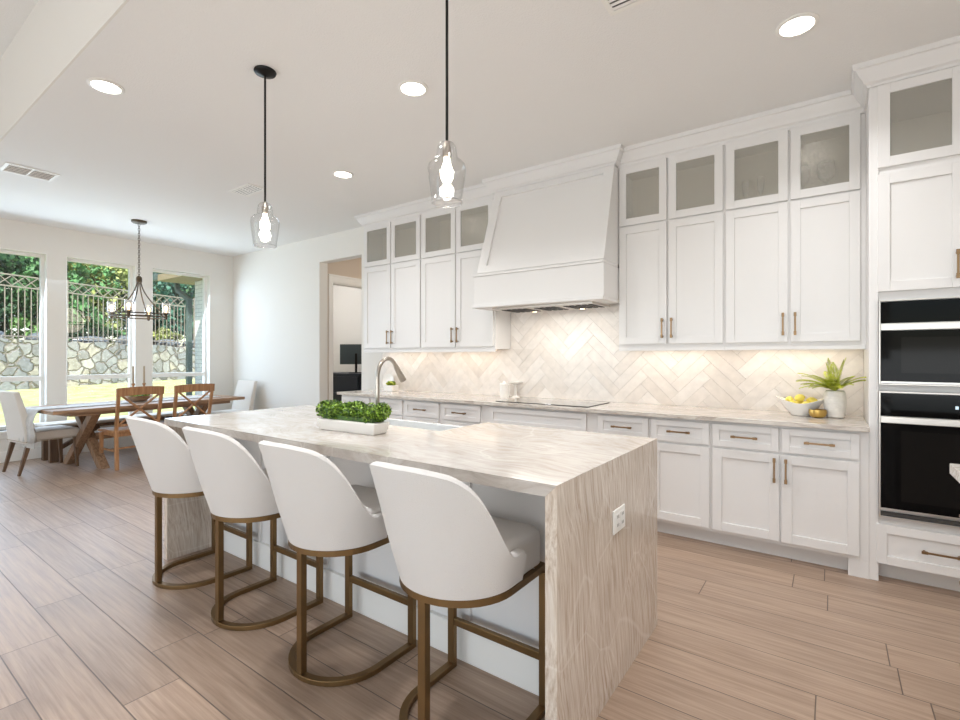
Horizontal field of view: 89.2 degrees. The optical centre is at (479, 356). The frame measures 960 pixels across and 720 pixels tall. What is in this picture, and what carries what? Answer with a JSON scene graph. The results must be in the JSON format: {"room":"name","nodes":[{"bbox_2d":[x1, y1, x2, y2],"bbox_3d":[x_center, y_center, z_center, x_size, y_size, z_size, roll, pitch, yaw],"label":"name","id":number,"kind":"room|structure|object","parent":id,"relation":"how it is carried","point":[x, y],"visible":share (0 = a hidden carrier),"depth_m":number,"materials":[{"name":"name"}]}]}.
{"room":"kitchen","nodes":[
{"label":"kitchen","id":0,"kind":"room"},
{"bbox_2d":[0,0,37,57],"bbox_3d":[-3.222,-2.439,0.183,11.440,0.100,5.528,0,0,36],"label":"ceiling","id":1,"kind":"structure","parent":0,"point":[13,13],"depth_m":3.43,"materials":[{"name":"white paint"}]},
{"bbox_2d":[0,0,129,141],"bbox_3d":[-1.637,-2.064,2.379,11.440,0.650,0.112,0,0,36],"label":"ceiling beam","id":2,"kind":"structure","parent":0,"point":[54,33],"depth_m":3.18,"materials":[{"name":"white paint"}]},
{"bbox_2d":[0,218,232,451],"bbox_3d":[-6.967,-0.529,4.939,0.200,3.720,8.860,0,0,36],"label":"wall","id":3,"kind":"structure","parent":0,"point":[58,243],"depth_m":7.29,"materials":[{"name":"white paint"}]},
{"bbox_2d":[0,247,46,438],"bbox_3d":[-6.039,-0.169,6.162,0.225,2.400,0.940,0,0,36],"label":"window","id":4,"kind":"structure","parent":3,"relation":"in","point":[42,378],"depth_m":6.50,"materials":[{"name":"white paint"}]},
{"bbox_2d":[0,437,134,462],"bbox_3d":[-6.880,1.261,4.876,0.016,0.140,8.860,0,0,36],"label":"baseboard","id":5,"kind":"structure","parent":3,"relation":"attached to","point":[35,453],"depth_m":6.40,"materials":[{"name":"white paint"}]},
{"bbox_2d":[66,256,135,429],"bbox_3d":[-5.441,-0.169,6.991,0.225,2.400,0.926,0,0,36],"label":"window","id":6,"kind":"structure","parent":3,"relation":"in","point":[131,268],"depth_m":7.28,"materials":[{"name":"white paint"}]},
{"bbox_2d":[152,267,209,421],"bbox_3d":[-4.824,-0.169,7.847,0.225,2.400,0.965,0,0,36],"label":"window","id":7,"kind":"structure","parent":3,"relation":"in","point":[206,278],"depth_m":8.15,"materials":[{"name":"white paint"}]},
{"bbox_2d":[328,258,361,399],"bbox_3d":[-1.605,-0.119,8.185,0.120,2.900,2.400,0,0,36],"label":"wall","id":8,"kind":"structure","parent":0,"point":[352,268],"depth_m":7.44,"materials":[{"name":"beige paint"}]},
{"bbox_2d":[328,274,361,399],"bbox_3d":[-1.950,0.053,7.682,0.150,2.555,1.140,0,0,36],"label":"door frame","id":9,"kind":"structure","parent":8,"relation":"in","point":[345,281],"depth_m":7.24,"materials":[{"name":"white paint"}]},
{"bbox_2d":[333,285,361,371],"bbox_3d":[-3.059,-0.119,9.050,3.250,2.900,2.100,0,0,36],"label":"wall","id":10,"kind":"structure","parent":0,"point":[347,301],"depth_m":9.99,"materials":[{"name":"white paint"}]},
{"bbox_2d":[0,0,959,256],"bbox_3d":[-0.659,-1.789,3.736,11.440,0.100,3.432,0,0,36],"label":"ceiling","id":11,"kind":"structure","parent":0,"point":[531,83],"depth_m":3.19,"materials":[{"name":"white paint"}]},
{"bbox_2d":[0,162,60,181],"bbox_3d":[-4.238,-1.733,4.586,0.300,0.010,0.380,0,0,36],"label":"ceiling vent","id":12,"kind":"object","parent":11,"relation":"in","point":[6,167],"visible":1,"depth_m":4.57,"materials":[{"name":"white metal"}]},
{"bbox_2d":[86,77,124,94],"bbox_3d":[-2.403,-1.734,3.129,0.196,0.010,0.196,0,0,36],"label":"recessed light","id":13,"kind":"object","parent":11,"relation":"in","point":[106,86],"visible":1,"depth_m":3.12,"materials":[{"name":"white paint"}]},
{"bbox_2d":[108,219,169,320],"bbox_3d":[-4.370,-1.109,6.241,0.626,1.260,0.626,0,0,36],"label":"chandelier","id":14,"kind":"object","parent":11,"relation":"hanging from","point":[148,314],"visible":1,"depth_m":6.22,"materials":[{"name":"brown metal"}]},
{"bbox_2d":[228,183,267,196],"bbox_3d":[-2.420,-1.733,5.081,0.400,0.010,0.220,0,0,36],"label":"ceiling vent","id":15,"kind":"object","parent":11,"relation":"in","point":[247,190],"visible":0.89,"depth_m":5.07,"materials":[{"name":"white metal"}]},
{"bbox_2d":[250,65,279,231],"bbox_3d":[-1.308,-1.204,2.964,0.168,1.070,0.168,0,0,-27],"label":"pendant light","id":16,"kind":"object","parent":11,"relation":"hanging from","point":[263,71],"visible":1,"depth_m":2.96,"materials":[{"name":"black metal"}]},
{"bbox_2d":[262,202,267,214],"bbox_3d":[-1.308,-0.904,2.964,0.038,0.070,0.038,0,0,36],"label":"socket","id":17,"kind":"object","parent":16,"relation":"attached to","point":[264,206],"depth_m":2.95,"materials":[{"name":"silver metal"}]},
{"bbox_2d":[332,170,353,177],"bbox_3d":[-1.304,-1.734,4.636,0.196,0.010,0.196,0,0,36],"label":"recessed light","id":18,"kind":"object","parent":11,"relation":"in","point":[338,173],"visible":1,"depth_m":4.62,"materials":[{"name":"white paint"}]},
{"bbox_2d":[398,79,427,96],"bbox_3d":[-0.433,-1.734,3.152,0.196,0.010,0.196,0,0,36],"label":"recessed light","id":19,"kind":"object","parent":11,"relation":"in","point":[413,88],"visible":1,"depth_m":3.15,"materials":[{"name":"white paint"}]},
{"bbox_2d":[428,0,465,202],"bbox_3d":[-0.144,-1.204,2.126,0.168,1.070,0.168,0,0,-27],"label":"pendant light","id":20,"kind":"object","parent":11,"relation":"hanging from","point":[446,171],"visible":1,"depth_m":2.12,"materials":[{"name":"black metal"}]},
{"bbox_2d":[443,140,450,157],"bbox_3d":[-0.144,-0.904,2.126,0.038,0.070,0.038,0,0,36],"label":"socket","id":21,"kind":"object","parent":20,"relation":"attached to","point":[446,148],"depth_m":2.11,"materials":[{"name":"silver metal"}]},
{"bbox_2d":[601,0,648,15],"bbox_3d":[0.750,-1.733,2.270,0.380,0.010,0.240,0,0,36],"label":"ceiling vent","id":22,"kind":"object","parent":11,"relation":"in","point":[613,7],"visible":1,"depth_m":2.40,"materials":[{"name":"white metal"}]},
{"bbox_2d":[775,12,819,37],"bbox_3d":[1.662,-1.734,2.554,0.196,0.010,0.196,0,0,36],"label":"recessed light","id":23,"kind":"object","parent":11,"relation":"in","point":[801,23],"visible":1,"depth_m":2.54,"materials":[{"name":"white paint"}]},
{"bbox_2d":[0,447,959,719],"bbox_3d":[-1.545,1.391,2.594,11.740,0.120,11.600,0,0,36],"label":"floor","id":24,"kind":"structure","parent":0,"point":[87,633],"depth_m":2.29,"materials":[{"name":"brown wood"}]},
{"bbox_2d":[0,391,79,475],"bbox_3d":[-5.210,0.861,5.760,0.482,0.940,0.612,0,0,28],"label":"upholstered chair","id":25,"kind":"object","parent":24,"relation":"on","point":[14,410],"visible":0.84,"depth_m":5.59,"materials":[{"name":"white fabric"}]},
{"bbox_2d":[35,411,183,462],"bbox_3d":[-5.094,1.089,6.818,0.350,0.485,1.650,0,0,33],"label":"bench","id":26,"kind":"object","parent":24,"relation":"on","point":[49,448],"visible":0.47,"depth_m":6.29,"materials":[{"name":"brown wood"}]},
{"bbox_2d":[35,411,183,426],"bbox_3d":[-5.094,0.868,6.818,0.350,0.044,1.650,0,0,33],"label":"cushion","id":27,"kind":"object","parent":26,"relation":"on","point":[102,421],"depth_m":6.63,"materials":[{"name":"white fabric"}]},
{"bbox_2d":[98,386,163,470],"bbox_3d":[-4.277,0.844,5.973,0.532,0.976,0.520,0,0,30],"label":"chair","id":28,"kind":"object","parent":24,"relation":"on","point":[119,429],"visible":0.73,"depth_m":5.81,"materials":[{"name":"brown wood"}]},
{"bbox_2d":[25,394,244,468],"bbox_3d":[-4.488,0.964,6.522,0.940,0.735,2.280,0,0,30],"label":"dining table","id":29,"kind":"object","parent":24,"relation":"on","point":[87,417],"visible":0.66,"depth_m":5.93,"materials":[{"name":"brown wood"}]},
{"bbox_2d":[18,395,220,448],"bbox_3d":[-4.563,0.805,6.393,0.382,0.434,2.179,0,0,30],"label":"table runner","id":30,"kind":"object","parent":29,"relation":"on","point":[31,412],"visible":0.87,"depth_m":5.54,"materials":[{"name":"fabric"}]},
{"bbox_2d":[130,366,134,401],"bbox_3d":[-4.557,0.355,6.401,0.080,0.465,0.080,0,0,36],"label":"candlestick","id":31,"kind":"object","parent":30,"relation":"on","point":[133,383],"visible":0.56,"depth_m":6.39,"materials":[{"name":"brown wood"}]},
{"bbox_2d":[132,366,133,383],"bbox_3d":[-4.557,0.237,6.401,0.023,0.230,0.022,0,0,36],"label":"candle","id":32,"kind":"object","parent":31,"relation":"on","point":[132,366],"depth_m":6.39,"materials":[{"name":"beige wax"}]},
{"bbox_2d":[125,394,151,401],"bbox_3d":[-4.494,0.518,6.411,0.300,0.138,0.300,0,0,36],"label":"bowl","id":33,"kind":"object","parent":30,"relation":"on","point":[135,398],"visible":0.66,"depth_m":6.33,"materials":[{"name":"brown wood"}]},
{"bbox_2d":[142,366,147,400],"bbox_3d":[-4.480,0.355,6.495,0.080,0.465,0.080,0,0,36],"label":"candlestick","id":34,"kind":"object","parent":30,"relation":"on","point":[143,383],"visible":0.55,"depth_m":6.48,"materials":[{"name":"brown wood"}]},
{"bbox_2d":[143,366,144,382],"bbox_3d":[-4.480,0.237,6.495,0.023,0.230,0.022,0,0,36],"label":"candle","id":35,"kind":"object","parent":34,"relation":"on","point":[143,366],"depth_m":6.49,"materials":[{"name":"beige wax"}]},
{"bbox_2d":[160,384,214,423],"bbox_3d":[-3.951,0.844,6.528,0.532,0.976,0.520,0,0,30],"label":"chair","id":36,"kind":"object","parent":24,"relation":"on","point":[180,389],"visible":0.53,"depth_m":6.37,"materials":[{"name":"brown wood"}]},
{"bbox_2d":[125,416,251,589],"bbox_3d":[-1.789,0.833,2.955,0.495,0.997,0.603,0,0,36],"label":"counter stool","id":37,"kind":"object","parent":24,"relation":"on","point":[165,457],"visible":0.77,"depth_m":2.77,"materials":[{"name":"white fabric"}]},
{"bbox_2d":[206,380,257,413],"bbox_3d":[-3.934,0.861,7.715,0.482,0.940,0.612,0,0,30],"label":"upholstered chair","id":38,"kind":"object","parent":24,"relation":"on","point":[247,389],"visible":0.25,"depth_m":7.84,"materials":[{"name":"white fabric"}]},
{"bbox_2d":[182,426,322,630],"bbox_3d":[-1.211,0.833,2.538,0.495,0.997,0.603,0,0,36],"label":"counter stool","id":39,"kind":"object","parent":24,"relation":"on","point":[235,488],"visible":0.82,"depth_m":2.36,"materials":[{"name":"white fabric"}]},
{"bbox_2d":[258,440,415,686],"bbox_3d":[-0.655,0.833,2.138,0.495,0.997,0.603,0,0,36],"label":"counter stool","id":40,"kind":"object","parent":24,"relation":"on","point":[322,514],"visible":0.89,"depth_m":1.97,"materials":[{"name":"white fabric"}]},
{"bbox_2d":[333,372,361,401],"bbox_3d":[-2.405,0.816,9.145,1.160,1.030,0.640,0,0,36],"label":"office desk","id":41,"kind":"object","parent":24,"relation":"on","point":[342,381],"visible":0.2,"depth_m":8.79,"materials":[{"name":"black"}]},
{"bbox_2d":[340,344,361,372],"bbox_3d":[-2.278,0.035,8.979,0.600,0.530,0.180,0,0,-2],"label":"computer monitor","id":42,"kind":"object","parent":41,"relation":"on","point":[349,353],"visible":0.71,"depth_m":8.96,"materials":[{"name":"grey plastic"}]},
{"bbox_2d":[342,395,404,419],"bbox_3d":[-1.047,0.889,5.699,1.035,0.884,0.696,0,0,36],"label":"base cabinet","id":43,"kind":"object","parent":24,"relation":"on","point":[397,405],"visible":0.17,"depth_m":5.27,"materials":[{"name":"white paint"}]},
{"bbox_2d":[337,389,869,431],"bbox_3d":[0.504,0.431,4.589,4.919,0.030,0.685,0,0,36],"label":"countertop","id":44,"kind":"structure","parent":43,"relation":"on","point":[762,417],"depth_m":3.79,"materials":[{"name":"beige stone"}]},
{"bbox_2d":[382,374,393,386],"bbox_3d":[-1.155,0.313,6.126,0.200,0.197,0.043,0,0,36],"label":"plate","id":45,"kind":"object","parent":44,"relation":"on","point":[388,377],"visible":0.45,"depth_m":6.15,"materials":[{"name":"white ceramic"}]},
{"bbox_2d":[384,381,398,390],"bbox_3d":[-1.079,0.353,5.906,0.150,0.126,0.124,0,0,36],"label":"succulent pot","id":46,"kind":"object","parent":44,"relation":"on","point":[391,385],"visible":1,"depth_m":5.87,"materials":[{"name":"white ceramic"}]},
{"bbox_2d":[499,381,509,397],"bbox_3d":[0.249,0.332,4.962,0.104,0.168,0.104,0,0,36],"label":"canister","id":47,"kind":"object","parent":44,"relation":"on","point":[504,387],"visible":1,"depth_m":4.92,"materials":[{"name":"white ceramic"}]},
{"bbox_2d":[508,381,522,397],"bbox_3d":[0.365,0.337,5.002,0.156,0.158,0.156,0,0,36],"label":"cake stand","id":48,"kind":"object","parent":44,"relation":"on","point":[515,383],"visible":1,"depth_m":4.99,"materials":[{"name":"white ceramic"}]},
{"bbox_2d":[496,397,609,406],"bbox_3d":[0.655,0.412,4.447,0.910,0.006,0.480,0,0,36],"label":"cooktop","id":49,"kind":"object","parent":44,"relation":"in","point":[574,403],"visible":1,"depth_m":4.35,"materials":[{"name":"black glass"}]},
{"bbox_2d":[776,396,823,415],"bbox_3d":[2.274,0.351,3.452,0.302,0.129,0.186,0,0,36],"label":"fruit bowl","id":50,"kind":"object","parent":44,"relation":"on","point":[796,409],"visible":0.77,"depth_m":3.40,"materials":[{"name":"white ceramic"}]},
{"bbox_2d":[785,396,793,401],"bbox_3d":[2.231,0.311,3.509,0.060,0.055,0.063,0,0,-17],"label":"lemon","id":51,"kind":"object","parent":50,"relation":"in","point":[789,398],"visible":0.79,"depth_m":3.49,"materials":[{"name":"yellow food"}]},
{"bbox_2d":[806,397,817,402],"bbox_3d":[2.339,0.311,3.428,0.060,0.055,0.063,0,0,8],"label":"lemon","id":52,"kind":"object","parent":50,"relation":"in","point":[810,399],"visible":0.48,"depth_m":3.41,"materials":[{"name":"yellow food"}]},
{"bbox_3d":[2.222,0.338,3.452,0.076,0.055,0.056,0,0,36],"label":"lemon","id":53,"kind":"object","parent":50,"relation":"in","visible":0},
{"bbox_2d":[794,394,804,401],"bbox_3d":[2.264,0.291,3.448,0.065,0.055,0.060,0,0,36],"label":"lemon","id":54,"kind":"object","parent":53,"relation":"on","point":[800,397],"visible":1,"depth_m":3.43,"materials":[{"name":"yellow food"}]},
{"bbox_2d":[808,409,826,417],"bbox_3d":[2.305,0.388,3.325,0.106,0.055,0.106,0,0,36],"label":"bowl","id":55,"kind":"object","parent":44,"relation":"on","point":[817,413],"visible":1,"depth_m":3.29,"materials":[{"name":"gold metal"}]},
{"bbox_2d":[823,390,846,418],"bbox_3d":[2.414,0.323,3.314,0.132,0.186,0.132,0,0,-34],"label":"vase","id":56,"kind":"object","parent":44,"relation":"on","point":[834,402],"visible":0.98,"depth_m":3.27,"materials":[{"name":"ceramic"}]},
{"bbox_2d":[796,358,865,390],"bbox_3d":[2.407,0.144,3.323,0.427,0.279,0.270,0,0,36],"label":"fern","id":57,"kind":"object","parent":56,"relation":"in","point":[833,383],"visible":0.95,"depth_m":3.31,"materials":[{"name":"green plant"}]},
{"bbox_2d":[224,437,544,695],"bbox_3d":[-0.515,0.890,2.926,2.774,0.882,0.792,0,0,36],"label":"kitchen island","id":58,"kind":"object","parent":24,"relation":"on","point":[516,617],"visible":0.08,"depth_m":2.22,"materials":[{"name":"white paint"}]},
{"bbox_2d":[164,405,656,719],"bbox_3d":[-0.598,0.869,2.812,2.860,0.925,1.091,0,0,36],"label":"countertop","id":59,"kind":"structure","parent":24,"relation":"on","point":[601,585],"depth_m":1.99,"materials":[{"name":"beige stone"}]},
{"bbox_2d":[315,399,392,434],"bbox_3d":[-0.693,0.320,2.655,0.503,0.172,0.163,0,0,31],"label":"planter","id":60,"kind":"object","parent":59,"relation":"on","point":[358,417],"visible":1,"depth_m":2.59,"materials":[{"name":"white ceramic"}]},
{"bbox_2d":[375,356,405,404],"bbox_3d":[-0.520,0.202,2.934,0.120,0.408,0.258,0,0,36],"label":"kitchen faucet","id":61,"kind":"object","parent":59,"relation":"on","point":[401,377],"visible":0.66,"depth_m":2.88,"materials":[{"name":"silver metal"}]},
{"bbox_2d":[383,418,464,430],"bbox_3d":[-0.441,0.580,3.098,0.880,0.262,0.490,0,0,36],"label":"farmhouse sink","id":62,"kind":"object","parent":59,"relation":"in","point":[395,422],"visible":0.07,"depth_m":3.33,"materials":[{"name":"white ceramic"}]},
{"bbox_2d":[613,504,624,534],"bbox_3d":[0.563,0.656,1.967,0.011,0.094,0.128,0,0,36],"label":"electrical outlet","id":63,"kind":"object","parent":59,"relation":"attached to","point":[619,513],"visible":1,"depth_m":1.96,"materials":[{"name":"white plastic"}]},
{"bbox_2d":[616,512,619,529],"bbox_3d":[0.551,0.656,1.944,0.002,0.060,0.042,0,0,36],"label":"receptacle","id":64,"kind":"object","parent":63,"relation":"attached to","point":[617,513],"depth_m":1.94,"materials":[{"name":"grey plastic"}]},
{"bbox_2d":[620,509,623,525],"bbox_3d":[0.581,0.656,1.986,0.002,0.060,0.042,0,0,36],"label":"receptacle","id":65,"kind":"object","parent":63,"relation":"attached to","point":[621,510],"depth_m":1.98,"materials":[{"name":"grey plastic"}]},
{"bbox_2d":[404,399,482,425],"bbox_3d":[-0.215,0.889,5.099,1.015,0.884,0.696,0,0,36],"label":"base cabinet","id":66,"kind":"object","parent":24,"relation":"on","point":[460,414],"visible":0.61,"depth_m":4.82,"materials":[{"name":"white paint"}]},
{"bbox_2d":[369,461,544,719],"bbox_3d":[-0.102,0.833,1.739,0.495,0.997,0.603,0,0,36],"label":"counter stool","id":67,"kind":"object","parent":24,"relation":"on","point":[449,552],"visible":0.97,"depth_m":1.56,"materials":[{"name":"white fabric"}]},
{"bbox_2d":[483,405,597,432],"bbox_3d":[0.655,0.889,4.472,1.130,0.884,0.696,0,0,36],"label":"base cabinet","id":68,"kind":"object","parent":24,"relation":"on","point":[545,418],"visible":0.08,"depth_m":4.18,"materials":[{"name":"white paint"}]},
{"bbox_2d":[598,413,649,437],"bbox_3d":[1.282,0.889,4.019,0.417,0.884,0.696,0,0,36],"label":"base cabinet","id":69,"kind":"object","parent":24,"relation":"on","point":[628,425],"visible":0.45,"depth_m":3.76,"materials":[{"name":"white paint"}]},
{"bbox_2d":[650,417,713,542],"bbox_3d":[1.622,0.889,3.774,0.421,0.884,0.696,0,0,36],"label":"base cabinet","id":70,"kind":"object","parent":24,"relation":"on","point":[683,445],"visible":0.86,"depth_m":3.52,"materials":[{"name":"white paint"}]},
{"bbox_2d":[711,421,868,578],"bbox_3d":[2.143,0.889,3.398,0.865,0.884,0.696,0,0,36],"label":"base cabinet","id":71,"kind":"object","parent":24,"relation":"on","point":[797,493],"visible":0.99,"depth_m":3.13,"materials":[{"name":"white paint"}]},
{"bbox_2d":[864,65,959,591],"bbox_3d":[2.850,-0.144,2.899,0.868,2.950,0.679,0,0,36],"label":"tall cabinet","id":72,"kind":"object","parent":24,"relation":"on","point":[913,123],"visible":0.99,"depth_m":2.84,"materials":[{"name":"white paint"}]},
{"bbox_2d":[879,391,959,528],"bbox_3d":[2.811,0.573,2.844,0.777,0.741,0.499,0,0,36],"label":"oven","id":73,"kind":"object","parent":72,"relation":"in","point":[919,432],"visible":0.99,"depth_m":2.77,"materials":[{"name":"silver metal"}]},
{"bbox_2d":[879,296,959,386],"bbox_3d":[2.811,-0.084,2.844,0.777,0.498,0.499,0,0,36],"label":"microwave oven","id":74,"kind":"object","parent":72,"relation":"in","point":[919,338],"visible":0.99,"depth_m":2.77,"materials":[{"name":"silver metal"}]},
{"bbox_3d":[1.521,0.889,0.922,0.672,0.884,1.795,0,0,36],"label":"cabinet","id":75,"kind":"object","parent":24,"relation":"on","visible":0},
{"bbox_2d":[950,463,959,482],"bbox_3d":[1.526,0.426,0.906,0.684,0.040,1.855,0,0,36],"label":"countertop","id":76,"kind":"structure","parent":75,"relation":"on","point":[954,468],"depth_m":1.78,"materials":[{"name":"beige stone"}]},
{"bbox_2d":[233,227,863,415],"bbox_3d":[0.301,-0.204,5.238,11.640,3.070,0.152,0,0,36],"label":"wall","id":77,"kind":"structure","parent":0,"point":[574,354],"depth_m":5.09,"materials":[{"name":"beige tile"}]},
{"bbox_2d":[364,215,421,352],"bbox_3d":[-0.976,-0.829,5.857,0.965,1.560,0.356,0,0,36],"label":"upper cabinet","id":78,"kind":"object","parent":77,"relation":"attached to","point":[393,249],"visible":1,"depth_m":5.76,"materials":[{"name":"white paint"}]},
{"bbox_2d":[422,198,510,351],"bbox_3d":[-0.181,-0.829,5.284,0.995,1.560,0.356,0,0,36],"label":"upper cabinet","id":79,"kind":"object","parent":77,"relation":"attached to","point":[453,238],"visible":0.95,"depth_m":5.22,"materials":[{"name":"white paint"}]},
{"bbox_2d":[472,165,618,312],"bbox_3d":[0.638,-1.020,4.508,1.301,1.168,0.655,0,0,36],"label":"range hood","id":80,"kind":"object","parent":77,"relation":"attached to","point":[550,245],"visible":0.92,"depth_m":4.25,"materials":[{"name":"white paint"}]},
{"bbox_2d":[354,35,959,227],"bbox_3d":[0.813,-1.674,4.321,5.865,0.129,0.427,0,0,39],"label":"trim","id":81,"kind":"structure","parent":77,"relation":"attached to","point":[943,54],"depth_m":3.64,"materials":[{"name":"white paint"}]},
{"bbox_2d":[619,145,724,350],"bbox_3d":[1.585,-0.829,4.010,0.816,1.560,0.356,0,0,36],"label":"upper cabinet","id":82,"kind":"object","parent":77,"relation":"attached to","point":[672,209],"visible":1,"depth_m":3.92,"materials":[{"name":"white paint"}]},
{"bbox_2d":[725,113,865,349],"bbox_3d":[2.255,-0.829,3.528,0.834,1.560,0.356,0,0,36],"label":"upper cabinet","id":83,"kind":"object","parent":77,"relation":"attached to","point":[795,252],"visible":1,"depth_m":3.44,"materials":[{"name":"white paint"}]},
{"label":"outside","id":84,"kind":"structure","parent":0,"visible":0},
{"bbox_2d":[0,379,194,425],"bbox_3d":[-10.444,1.181,11.231,12.800,0.600,22.000,0,0,36],"label":"lawn","id":85,"kind":"structure","parent":84,"point":[101,392],"depth_m":13.37,"materials":[{"name":"green plant"}]},
{"bbox_2d":[0,337,194,390],"bbox_3d":[-12.714,0.434,15.208,0.500,2.194,14.602,0,0,15],"label":"stone wall","id":86,"kind":"structure","parent":85,"relation":"on","point":[18,357],"depth_m":15.40,"materials":[{"name":"grey stone"}]},
{"bbox_2d":[195,280,202,409],"bbox_3d":[-4.881,0.016,9.130,1.300,2.930,0.300,0,0,36],"label":"wall","id":87,"kind":"structure","parent":85,"relation":"on","point":[198,284],"depth_m":9.30,"materials":[{"name":"paint"}]},
{"bbox_2d":[158,273,202,284],"bbox_3d":[-5.157,-1.509,9.175,1.800,0.120,0.950,0,0,36],"label":"roof eave","id":88,"kind":"object","parent":87,"relation":"on","point":[163,277],"visible":0.21,"depth_m":9.14,"materials":[{"name":"brown"}]},
{"bbox_2d":[153,273,191,395],"bbox_3d":[-5.743,-0.079,9.598,0.575,3.020,1.050,0,0,36],"label":"downspout","id":89,"kind":"object","parent":88,"relation":"attached to","point":[178,290],"visible":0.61,"depth_m":9.35,"materials":[{"name":"grey"}]},
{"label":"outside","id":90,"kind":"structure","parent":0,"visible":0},
{"bbox_3d":[-16.939,-0.244,16.836,8.500,0.350,17.602,0,0,15],"label":"terrace","id":91,"kind":"object","parent":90,"visible":0},
{"bbox_2d":[0,253,36,337],"bbox_3d":[-16.295,-2.625,15.275,3.752,5.053,4.041,0,0,-7],"label":"tree","id":92,"kind":"object","parent":91,"relation":"on","point":[3,256],"visible":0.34,"depth_m":15.52,"materials":[{"name":"green plant"}]},
{"bbox_2d":[5,317,38,338],"bbox_3d":[-14.448,-0.836,15.625,1.775,0.868,1.036,0,0,36],"label":"shrub","id":93,"kind":"object","parent":91,"relation":"on","point":[15,320],"visible":0.42,"depth_m":15.41,"materials":[{"name":"green plant"}]},
{"bbox_2d":[25,332,38,339],"bbox_3d":[-13.688,-0.570,15.286,0.708,0.447,0.850,0,0,15],"label":"boulder","id":94,"kind":"object","parent":91,"relation":"on","point":[33,334],"visible":0.16,"depth_m":14.94,"materials":[{"name":"grey stone"}]},
{"bbox_2d":[0,253,120,341],"bbox_3d":[-15.139,-2.121,17.078,3.838,4.048,3.540,0,0,-7],"label":"tree","id":95,"kind":"object","parent":91,"relation":"on","point":[32,269],"visible":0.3,"depth_m":16.61,"materials":[{"name":"green plant"}]},
{"bbox_2d":[70,336,106,342],"bbox_3d":[-13.369,-0.536,16.718,0.744,0.361,1.181,0,0,35],"label":"boulder","id":96,"kind":"object","parent":91,"relation":"on","point":[79,340],"visible":0.3,"depth_m":16.45,"materials":[{"name":"grey stone"}]},
{"bbox_2d":[0,272,194,345],"bbox_3d":[-13.198,-1.434,15.335,0.062,2.030,14.602,0,0,15],"label":"iron fence","id":97,"kind":"object","parent":91,"relation":"on","point":[12,275],"visible":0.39,"depth_m":16.17,"materials":[{"name":"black metal"}]},
{"bbox_2d":[86,327,125,341],"bbox_3d":[-13.830,-0.752,17.939,1.654,0.732,0.913,0,0,22],"label":"shrub","id":98,"kind":"object","parent":91,"relation":"on","point":[100,328],"visible":0.34,"depth_m":17.76,"materials":[{"name":"green plant"}]},
{"bbox_2d":[67,261,161,342],"bbox_3d":[-15.092,-2.459,19.053,3.666,4.441,4.054,0,0,-9],"label":"tree","id":99,"kind":"object","parent":91,"relation":"on","point":[121,273],"visible":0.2,"depth_m":18.40,"materials":[{"name":"green plant"}]},
{"bbox_2d":[115,335,127,343],"bbox_3d":[-12.979,-0.564,18.075,0.702,0.442,1.082,0,0,15],"label":"boulder","id":100,"kind":"object","parent":91,"relation":"on","point":[119,337],"visible":0.22,"depth_m":17.68,"materials":[{"name":"grey stone"}]},
{"bbox_2d":[105,272,194,344],"bbox_3d":[-14.310,-2.599,21.528,3.656,4.667,3.715,0,0,36],"label":"tree","id":101,"kind":"object","parent":91,"relation":"on","point":[165,288],"visible":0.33,"depth_m":20.82,"materials":[{"name":"green plant"}]},
{"bbox_2d":[153,327,183,340],"bbox_3d":[-13.052,-0.801,20.307,1.220,0.896,1.131,0,0,36],"label":"shrub","id":102,"kind":"object","parent":91,"relation":"on","point":[162,330],"visible":0.66,"depth_m":20.05,"materials":[{"name":"green plant"}]},
{"bbox_2d":[156,339,180,345],"bbox_3d":[-12.553,-0.524,19.661,0.702,0.363,0.945,0,0,36],"label":"boulder","id":103,"kind":"object","parent":91,"relation":"on","point":[157,343],"visible":0.57,"depth_m":19.39,"materials":[{"name":"grey stone"}]},
{"bbox_2d":[168,284,194,339],"bbox_3d":[-13.914,-2.718,23.414,4.435,4.906,4.608,0,0,-34],"label":"tree","id":104,"kind":"object","parent":91,"relation":"on","point":[188,286],"visible":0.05,"depth_m":22.49,"materials":[{"name":"green plant"}]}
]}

